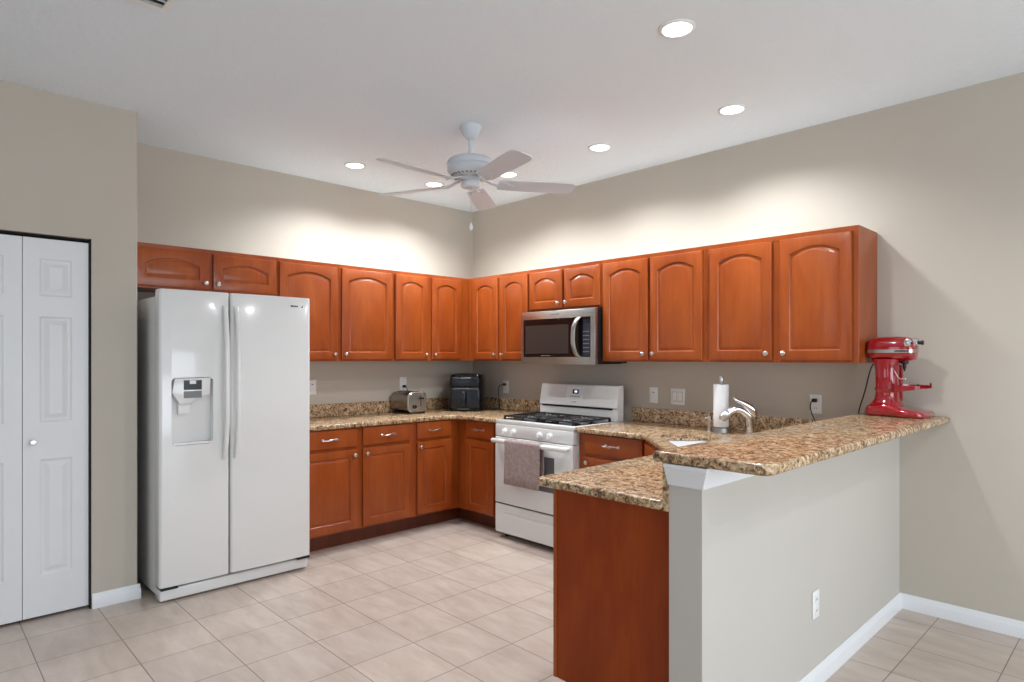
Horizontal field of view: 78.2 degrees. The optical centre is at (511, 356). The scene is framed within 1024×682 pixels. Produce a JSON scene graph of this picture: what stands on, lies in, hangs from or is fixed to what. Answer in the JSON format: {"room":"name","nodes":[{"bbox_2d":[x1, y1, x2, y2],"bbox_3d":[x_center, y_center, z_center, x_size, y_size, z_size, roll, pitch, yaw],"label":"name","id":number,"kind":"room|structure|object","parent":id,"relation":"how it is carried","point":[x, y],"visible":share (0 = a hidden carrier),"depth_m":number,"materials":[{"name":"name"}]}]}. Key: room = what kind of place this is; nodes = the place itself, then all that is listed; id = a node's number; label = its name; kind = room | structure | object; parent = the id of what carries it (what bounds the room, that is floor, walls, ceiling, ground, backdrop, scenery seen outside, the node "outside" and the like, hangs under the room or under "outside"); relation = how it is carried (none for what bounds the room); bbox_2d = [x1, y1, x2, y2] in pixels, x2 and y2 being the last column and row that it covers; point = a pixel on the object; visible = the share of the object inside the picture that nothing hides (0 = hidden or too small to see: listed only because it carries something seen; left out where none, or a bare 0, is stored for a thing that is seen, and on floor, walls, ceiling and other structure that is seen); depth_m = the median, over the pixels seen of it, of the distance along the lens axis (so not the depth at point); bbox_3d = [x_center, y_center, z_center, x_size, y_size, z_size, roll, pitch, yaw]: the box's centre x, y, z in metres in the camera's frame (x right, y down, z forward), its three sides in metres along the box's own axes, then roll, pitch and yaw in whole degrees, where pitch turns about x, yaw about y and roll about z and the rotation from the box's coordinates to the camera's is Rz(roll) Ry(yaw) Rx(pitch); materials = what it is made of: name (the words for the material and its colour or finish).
{"room":"kitchen","nodes":[
{"label":"kitchen","id":0,"kind":"room"},
{"bbox_2d":[0,80,136,608],"bbox_3d":[-4.399,-0.010,2.014,5.515,2.860,0.590,0,0,-44],"label":"wall","id":1,"kind":"structure","parent":0,"point":[68,165],"depth_m":3.58,"materials":[{"name":"paint"}]},
{"bbox_2d":[0,230,90,624],"bbox_3d":[-2.834,0.378,3.161,1.210,2.085,0.098,0,0,-44],"label":"door","id":2,"kind":"structure","parent":1,"relation":"in","point":[45,280],"depth_m":3.43,"materials":[{"name":"white wood"}]},
{"bbox_2d":[92,583,140,608],"bbox_3d":[-2.280,1.379,3.633,0.240,0.083,0.015,0,0,-44],"label":"baseboard","id":3,"kind":"structure","parent":1,"relation":"attached to","point":[127,593],"depth_m":3.63,"materials":[{"name":"white wood"}]},
{"bbox_2d":[137,143,471,404],"bbox_3d":[-1.557,-0.010,5.263,3.085,2.860,0.150,0,0,-44],"label":"wall","id":4,"kind":"structure","parent":0,"point":[184,199],"depth_m":5.13,"materials":[{"name":"paint"}]},
{"bbox_2d":[137,242,276,295],"bbox_3d":[-2.142,-0.582,4.338,0.959,0.288,0.368,0,0,-44],"label":"upper cabinet","id":5,"kind":"object","parent":4,"relation":"attached to","point":[158,265],"visible":0.91,"depth_m":4.20,"materials":[{"name":"brown wood"}]},
{"bbox_2d":[310,380,315,394],"bbox_3d":[-1.615,0.245,5.096,0.072,0.118,0.009,0,0,-44],"label":"wall outlet","id":6,"kind":"object","parent":4,"relation":"attached to","point":[312,382],"visible":0.71,"depth_m":5.10,"materials":[{"name":"white plastic"}]},
{"bbox_2d":[310,383,313,391],"bbox_3d":[-1.614,0.245,5.094,0.034,0.068,0.003,0,0,-44],"label":"socket","id":7,"kind":"object","parent":6,"relation":"attached to","point":[311,384],"depth_m":5.09,"materials":[{"name":"grey plastic"}]},
{"bbox_2d":[277,257,393,360],"bbox_3d":[-1.437,-0.346,5.016,0.996,0.758,0.368,0,0,-44],"label":"upper cabinet","id":8,"kind":"object","parent":4,"relation":"attached to","point":[352,307],"visible":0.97,"depth_m":4.93,"materials":[{"name":"brown wood"}]},
{"bbox_2d":[310,397,448,417],"bbox_3d":[-1.145,0.438,5.539,2.102,0.103,0.020,0,0,-44],"label":"backsplash","id":9,"kind":"structure","parent":4,"relation":"attached to","point":[338,409],"depth_m":5.38,"materials":[{"name":"stone"}]},
{"bbox_2d":[400,377,406,389],"bbox_3d":[-0.985,0.240,5.703,0.072,0.118,0.008,0,0,-44],"label":"wall outlet","id":10,"kind":"object","parent":4,"relation":"attached to","point":[403,380],"visible":1,"depth_m":5.70,"materials":[{"name":"white plastic"}]},
{"bbox_2d":[394,271,468,360],"bbox_3d":[-0.672,-0.346,5.753,1.125,0.758,0.368,0,0,-44],"label":"upper cabinet","id":11,"kind":"object","parent":4,"relation":"attached to","point":[431,312],"visible":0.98,"depth_m":5.52,"materials":[{"name":"brown wood"}]},
{"bbox_2d":[0,0,1023,212],"bbox_3d":[-0.647,-1.490,0.448,8.750,0.100,8.350,0,0,-44],"label":"ceiling","id":12,"kind":"structure","parent":0,"point":[309,89],"depth_m":3.17,"materials":[{"name":"white"}]},
{"bbox_2d":[130,0,174,12],"bbox_3d":[-1.395,-1.432,2.401,0.240,0.016,0.380,0,0,-44],"label":"ceiling vent","id":13,"kind":"object","parent":12,"relation":"in","point":[155,4],"visible":1,"depth_m":2.56,"materials":[{"name":"white plastic"}]},
{"bbox_2d":[344,162,365,168],"bbox_3d":[-1.177,-1.436,4.725,0.158,0.008,0.158,0,0,-44],"label":"recessed light","id":14,"kind":"object","parent":12,"relation":"in","point":[354,165],"visible":1,"depth_m":4.72,"materials":[{"name":"white plastic"}]},
{"bbox_2d":[425,181,443,186],"bbox_3d":[-0.649,-1.436,5.244,0.158,0.008,0.158,0,0,-44],"label":"recessed light","id":15,"kind":"object","parent":12,"relation":"in","point":[432,183],"visible":0.9,"depth_m":5.24,"materials":[{"name":"white plastic"}]},
{"bbox_2d":[376,122,574,229],"bbox_3d":[-0.284,-1.109,3.895,1.255,0.660,1.294,0,0,-44],"label":"ceiling fan","id":16,"kind":"object","parent":12,"relation":"hanging from","point":[470,168],"visible":1,"depth_m":3.87,"materials":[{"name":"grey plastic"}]},
{"bbox_2d":[500,171,517,177],"bbox_3d":[-0.031,-1.436,4.957,0.158,0.008,0.158,0,0,-44],"label":"recessed light","id":17,"kind":"object","parent":12,"relation":"in","point":[510,174],"visible":0.72,"depth_m":4.96,"materials":[{"name":"white plastic"}]},
{"bbox_2d":[588,143,611,151],"bbox_3d":[0.604,-1.436,4.321,0.158,0.008,0.158,0,0,-44],"label":"recessed light","id":18,"kind":"object","parent":12,"relation":"in","point":[599,147],"visible":1,"depth_m":4.31,"materials":[{"name":"white plastic"}]},
{"bbox_2d":[659,19,695,37],"bbox_3d":[0.723,-1.436,2.757,0.158,0.008,0.158,0,0,-44],"label":"recessed light","id":19,"kind":"object","parent":12,"relation":"in","point":[675,28],"visible":1,"depth_m":2.75,"materials":[{"name":"white plastic"}]},
{"bbox_2d":[718,104,745,114],"bbox_3d":[1.278,-1.436,3.658,0.158,0.008,0.158,0,0,-44],"label":"recessed light","id":20,"kind":"object","parent":12,"relation":"in","point":[731,109],"visible":1,"depth_m":3.65,"materials":[{"name":"white plastic"}]},
{"bbox_2d":[0,518,1023,681],"bbox_3d":[-0.647,1.470,0.448,8.750,0.100,8.350,0,0,-44],"label":"floor","id":21,"kind":"structure","parent":0,"point":[459,599],"depth_m":3.24,"materials":[{"name":"tile"}]},
{"bbox_2d":[137,288,309,601],"bbox_3d":[-1.926,0.508,4.159,0.912,1.800,0.848,0,0,-44],"label":"refrigerator","id":22,"kind":"object","parent":21,"relation":"on","point":[223,379],"visible":1,"depth_m":3.83,"materials":[{"name":"white metal"}]},
{"bbox_2d":[310,427,359,551],"bbox_3d":[-1.508,0.973,4.770,0.501,0.894,0.624,0,0,-44],"label":"base cabinet","id":23,"kind":"object","parent":21,"relation":"on","point":[334,453],"visible":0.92,"depth_m":4.61,"materials":[{"name":"brown wood"}]},
{"bbox_2d":[353,422,413,541],"bbox_3d":[-1.149,0.973,5.116,0.494,0.894,0.624,0,0,-44],"label":"base cabinet","id":24,"kind":"object","parent":21,"relation":"on","point":[386,451],"visible":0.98,"depth_m":4.92,"materials":[{"name":"brown wood"}]},
{"bbox_2d":[407,419,466,529],"bbox_3d":[-0.574,0.973,5.669,1.100,0.894,0.624,0,0,-44],"label":"base cabinet","id":25,"kind":"object","parent":21,"relation":"on","point":[435,442],"visible":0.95,"depth_m":5.25,"materials":[{"name":"brown wood"}]},
{"bbox_2d":[310,397,540,430],"bbox_3d":[-0.771,0.457,5.151,2.103,0.139,1.098,0,0,-44],"label":"countertop","id":26,"kind":"structure","parent":25,"relation":"on","point":[374,413],"depth_m":5.28,"materials":[{"name":"brown stone"}]},
{"bbox_2d":[391,385,425,413],"bbox_3d":[-0.911,0.371,5.540,0.195,0.237,0.328,0,0,-44],"label":"toaster","id":27,"kind":"object","parent":26,"relation":"on","point":[404,402],"visible":1,"depth_m":5.45,"materials":[{"name":"metal"}]},
{"bbox_2d":[449,373,505,410],"bbox_3d":[-0.317,0.322,5.787,0.505,0.341,0.389,0,0,4],"label":"air fryer","id":28,"kind":"object","parent":26,"relation":"on","point":[467,391],"visible":1,"depth_m":5.66,"materials":[{"name":"grey plastic"}]},
{"bbox_2d":[458,419,498,527],"bbox_3d":[-0.068,0.973,5.433,0.698,0.894,0.525,0,0,-44],"label":"base cabinet","id":29,"kind":"object","parent":21,"relation":"on","point":[476,451],"visible":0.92,"depth_m":5.23,"materials":[{"name":"brown wood"}]},
{"bbox_2d":[491,383,623,546],"bbox_3d":[0.338,0.820,4.883,0.680,1.200,0.812,0,0,-44],"label":"gas range","id":30,"kind":"object","parent":21,"relation":"on","point":[524,513],"visible":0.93,"depth_m":4.80,"materials":[{"name":"white metal"}]},
{"bbox_2d":[504,439,543,490],"bbox_3d":[0.085,0.795,4.679,0.058,0.340,0.374,0,0,-44],"label":"dish towel","id":31,"kind":"object","parent":30,"relation":"hanging from","point":[523,460],"visible":0.98,"depth_m":4.65,"materials":[{"name":"fabric"}]},
{"bbox_2d":[496,417,623,431],"bbox_3d":[0.368,0.508,4.911,0.598,0.032,0.812,0,0,-44],"label":"cooktop","id":32,"kind":"object","parent":30,"relation":"in","point":[540,425],"depth_m":4.72,"materials":[{"name":"white metal"}]},
{"bbox_2d":[553,489,668,681],"bbox_3d":[0.686,0.974,2.690,0.932,0.893,0.569,0,0,-44],"label":"base cabinet","id":33,"kind":"object","parent":21,"relation":"on","point":[611,558],"visible":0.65,"depth_m":2.36,"materials":[{"name":"brown wood"}]},
{"bbox_2d":[580,433,686,468],"bbox_3d":[0.877,0.973,4.451,0.698,0.894,0.544,0,0,-44],"label":"base cabinet","id":34,"kind":"object","parent":21,"relation":"on","point":[595,449],"visible":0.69,"depth_m":4.25,"materials":[{"name":"brown wood"}]},
{"bbox_2d":[645,440,658,455],"bbox_3d":[1.262,0.974,3.660,1.241,0.893,1.124,0,0,-44],"label":"base cabinet","id":35,"kind":"object","parent":21,"relation":"on","point":[650,449],"visible":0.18,"depth_m":3.84,"materials":[{"name":"brown wood"}]},
{"bbox_2d":[538,407,820,511],"bbox_3d":[0.730,0.442,3.512,2.213,0.168,1.698,0,0,-44],"label":"countertop","id":36,"kind":"structure","parent":35,"relation":"on","point":[641,481],"depth_m":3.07,"materials":[{"name":"brown stone"}]},
{"bbox_2d":[669,441,706,446],"bbox_3d":[1.081,0.611,3.669,0.364,0.166,0.624,0,0,1],"label":"sink","id":37,"kind":"object","parent":36,"relation":"in","point":[677,443],"visible":0.02,"depth_m":3.97,"materials":[{"name":"white metal"}]},
{"bbox_2d":[705,416,710,431],"bbox_3d":[1.282,0.440,4.114,0.039,0.101,0.039,0,0,-44],"label":"soap dispenser","id":38,"kind":"object","parent":36,"relation":"on","point":[708,418],"visible":1,"depth_m":4.11,"materials":[{"name":"silver metal"}]},
{"bbox_2d":[711,376,730,432],"bbox_3d":[1.361,0.307,4.102,0.124,0.366,0.124,0,0,-44],"label":"paper towel holder","id":39,"kind":"object","parent":36,"relation":"on","point":[720,378],"visible":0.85,"depth_m":4.07,"materials":[{"name":"silver metal"}]},
{"bbox_2d":[713,384,728,426],"bbox_3d":[1.361,0.316,4.102,0.096,0.275,0.096,0,0,-44],"label":"paper towel roll","id":40,"kind":"object","parent":39,"relation":"on","point":[720,392],"visible":0.97,"depth_m":4.06,"materials":[{"name":"white paper"}]},
{"bbox_2d":[719,397,757,433],"bbox_3d":[1.436,0.372,3.994,0.241,0.236,0.068,0,0,1],"label":"sink faucet","id":41,"kind":"object","parent":36,"relation":"on","point":[748,411],"visible":0.94,"depth_m":3.98,"materials":[{"name":"silver metal"}]},
{"bbox_2d":[472,72,1023,621],"bbox_3d":[2.503,-0.010,3.376,0.150,2.860,8.500,0,0,-44],"label":"wall","id":42,"kind":"structure","parent":0,"point":[938,178],"depth_m":3.56,"materials":[{"name":"paint"}]},
{"bbox_2d":[469,270,529,360],"bbox_3d":[-0.030,-0.346,5.632,0.368,0.758,0.792,0,0,-44],"label":"upper cabinet","id":43,"kind":"object","parent":42,"relation":"attached to","point":[497,303],"visible":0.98,"depth_m":5.52,"materials":[{"name":"brown wood"}]},
{"bbox_2d":[503,380,508,392],"bbox_3d":[-0.059,0.280,5.923,0.008,0.118,0.072,0,0,-44],"label":"wall outlet","id":44,"kind":"object","parent":42,"relation":"attached to","point":[506,387],"visible":1,"depth_m":5.91,"materials":[{"name":"white plastic"}]},
{"bbox_2d":[486,397,540,411],"bbox_3d":[-0.013,0.438,5.865,0.020,0.103,1.078,0,0,-44],"label":"backsplash","id":45,"kind":"structure","parent":42,"relation":"attached to","point":[491,402],"depth_m":5.81,"materials":[{"name":"stone"}]},
{"bbox_2d":[530,260,602,311],"bbox_3d":[0.509,-0.550,5.072,0.368,0.350,0.759,0,0,-44],"label":"upper cabinet","id":46,"kind":"object","parent":42,"relation":"attached to","point":[574,286],"visible":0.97,"depth_m":4.93,"materials":[{"name":"brown wood"}]},
{"bbox_2d":[521,307,626,364],"bbox_3d":[0.472,-0.155,5.036,0.469,0.430,0.772,0,0,-44],"label":"microwave oven","id":47,"kind":"object","parent":46,"relation":"attached to","point":[566,336],"visible":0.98,"depth_m":4.86,"materials":[{"name":"silver metal"}]},
{"bbox_2d":[650,387,657,402],"bbox_3d":[1.068,0.287,4.752,0.009,0.118,0.072,0,0,-44],"label":"wall outlet","id":48,"kind":"object","parent":42,"relation":"attached to","point":[653,390],"visible":1,"depth_m":4.75,"materials":[{"name":"white plastic"}]},
{"bbox_2d":[651,391,654,399],"bbox_3d":[1.066,0.287,4.751,0.003,0.068,0.034,0,0,-44],"label":"socket","id":49,"kind":"object","parent":48,"relation":"attached to","point":[652,392],"depth_m":4.75,"materials":[{"name":"grey plastic"}]},
{"bbox_2d":[603,246,706,361],"bbox_3d":[1.066,-0.346,4.493,0.368,0.758,0.846,0,0,-44],"label":"upper cabinet","id":50,"kind":"object","parent":42,"relation":"attached to","point":[655,304],"visible":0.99,"depth_m":4.35,"materials":[{"name":"brown wood"}]},
{"bbox_2d":[671,388,684,404],"bbox_3d":[1.211,0.290,4.604,0.009,0.118,0.118,0,0,-44],"label":"light switch","id":51,"kind":"object","parent":42,"relation":"attached to","point":[677,395],"visible":1,"depth_m":4.60,"materials":[{"name":"white plastic"}]},
{"bbox_2d":[632,407,820,430],"bbox_3d":[1.505,0.438,4.288,0.020,0.103,1.654,0,0,-44],"label":"backsplash","id":52,"kind":"structure","parent":42,"relation":"attached to","point":[682,417],"depth_m":4.45,"materials":[{"name":"stone"}]},
{"bbox_2d":[706,225,876,362],"bbox_3d":[1.675,-0.346,3.860,0.368,0.758,0.909,0,0,-44],"label":"upper cabinet","id":53,"kind":"object","parent":42,"relation":"attached to","point":[811,296],"visible":1,"depth_m":3.68,"materials":[{"name":"brown wood"}]},
{"bbox_2d":[810,394,821,413],"bbox_3d":[1.883,0.292,3.906,0.008,0.118,0.072,0,0,-44],"label":"wall outlet","id":54,"kind":"object","parent":42,"relation":"attached to","point":[816,407],"visible":0.99,"depth_m":3.90,"materials":[{"name":"white plastic"}]},
{"bbox_2d":[901,593,1023,638],"bbox_3d":[3.742,1.379,1.969,0.015,0.083,4.454,0,0,-44],"label":"baseboard","id":55,"kind":"structure","parent":42,"relation":"attached to","point":[995,623],"depth_m":3.35,"materials":[{"name":"white wood"}]},
{"bbox_2d":[669,438,899,681],"bbox_3d":[1.369,0.889,2.862,2.196,1.062,0.123,0,0,-44],"label":"wall","id":56,"kind":"structure","parent":0,"point":[748,556],"depth_m":2.48,"materials":[{"name":"paint"}]},
{"bbox_2d":[663,462,668,511],"bbox_3d":[1.315,0.442,2.911,2.202,0.168,0.020,0,0,-44],"label":"backsplash","id":57,"kind":"structure","parent":56,"relation":"attached to","point":[665,486],"depth_m":2.15,"materials":[{"name":"stone"}]},
{"bbox_2d":[663,463,754,490],"bbox_3d":[1.368,0.397,2.837,2.232,0.077,0.159,0,0,-44],"label":"trim","id":58,"kind":"structure","parent":56,"relation":"attached to","point":[697,478],"depth_m":2.08,"materials":[{"name":"white wood"}]},
{"bbox_2d":[653,413,949,475],"bbox_3d":[1.421,0.340,2.781,2.230,0.036,0.413,0,0,-44],"label":"countertop","id":59,"kind":"structure","parent":56,"relation":"on","point":[772,452],"depth_m":2.34,"materials":[{"name":"stone"}]},
{"bbox_2d":[810,336,934,421],"bbox_3d":[1.989,0.183,3.577,0.262,0.590,0.661,0,0,-41],"label":"stand mixer","id":60,"kind":"object","parent":59,"relation":"on","point":[887,354],"visible":0.91,"depth_m":3.41,"materials":[{"name":"red metal"}]},
{"bbox_2d":[812,588,818,619],"bbox_3d":[1.310,1.065,2.714,0.072,0.118,0.008,0,0,-44],"label":"wall outlet","id":61,"kind":"object","parent":56,"relation":"attached to","point":[815,595],"visible":1,"depth_m":2.70,"materials":[{"name":"white plastic"}]},
{"bbox_2d":[799,593,901,681],"bbox_3d":[1.417,1.379,2.812,2.196,0.083,0.015,0,0,-44],"label":"baseboard","id":62,"kind":"structure","parent":56,"relation":"attached to","point":[851,645],"depth_m":3.02,"materials":[{"name":"white wood"}]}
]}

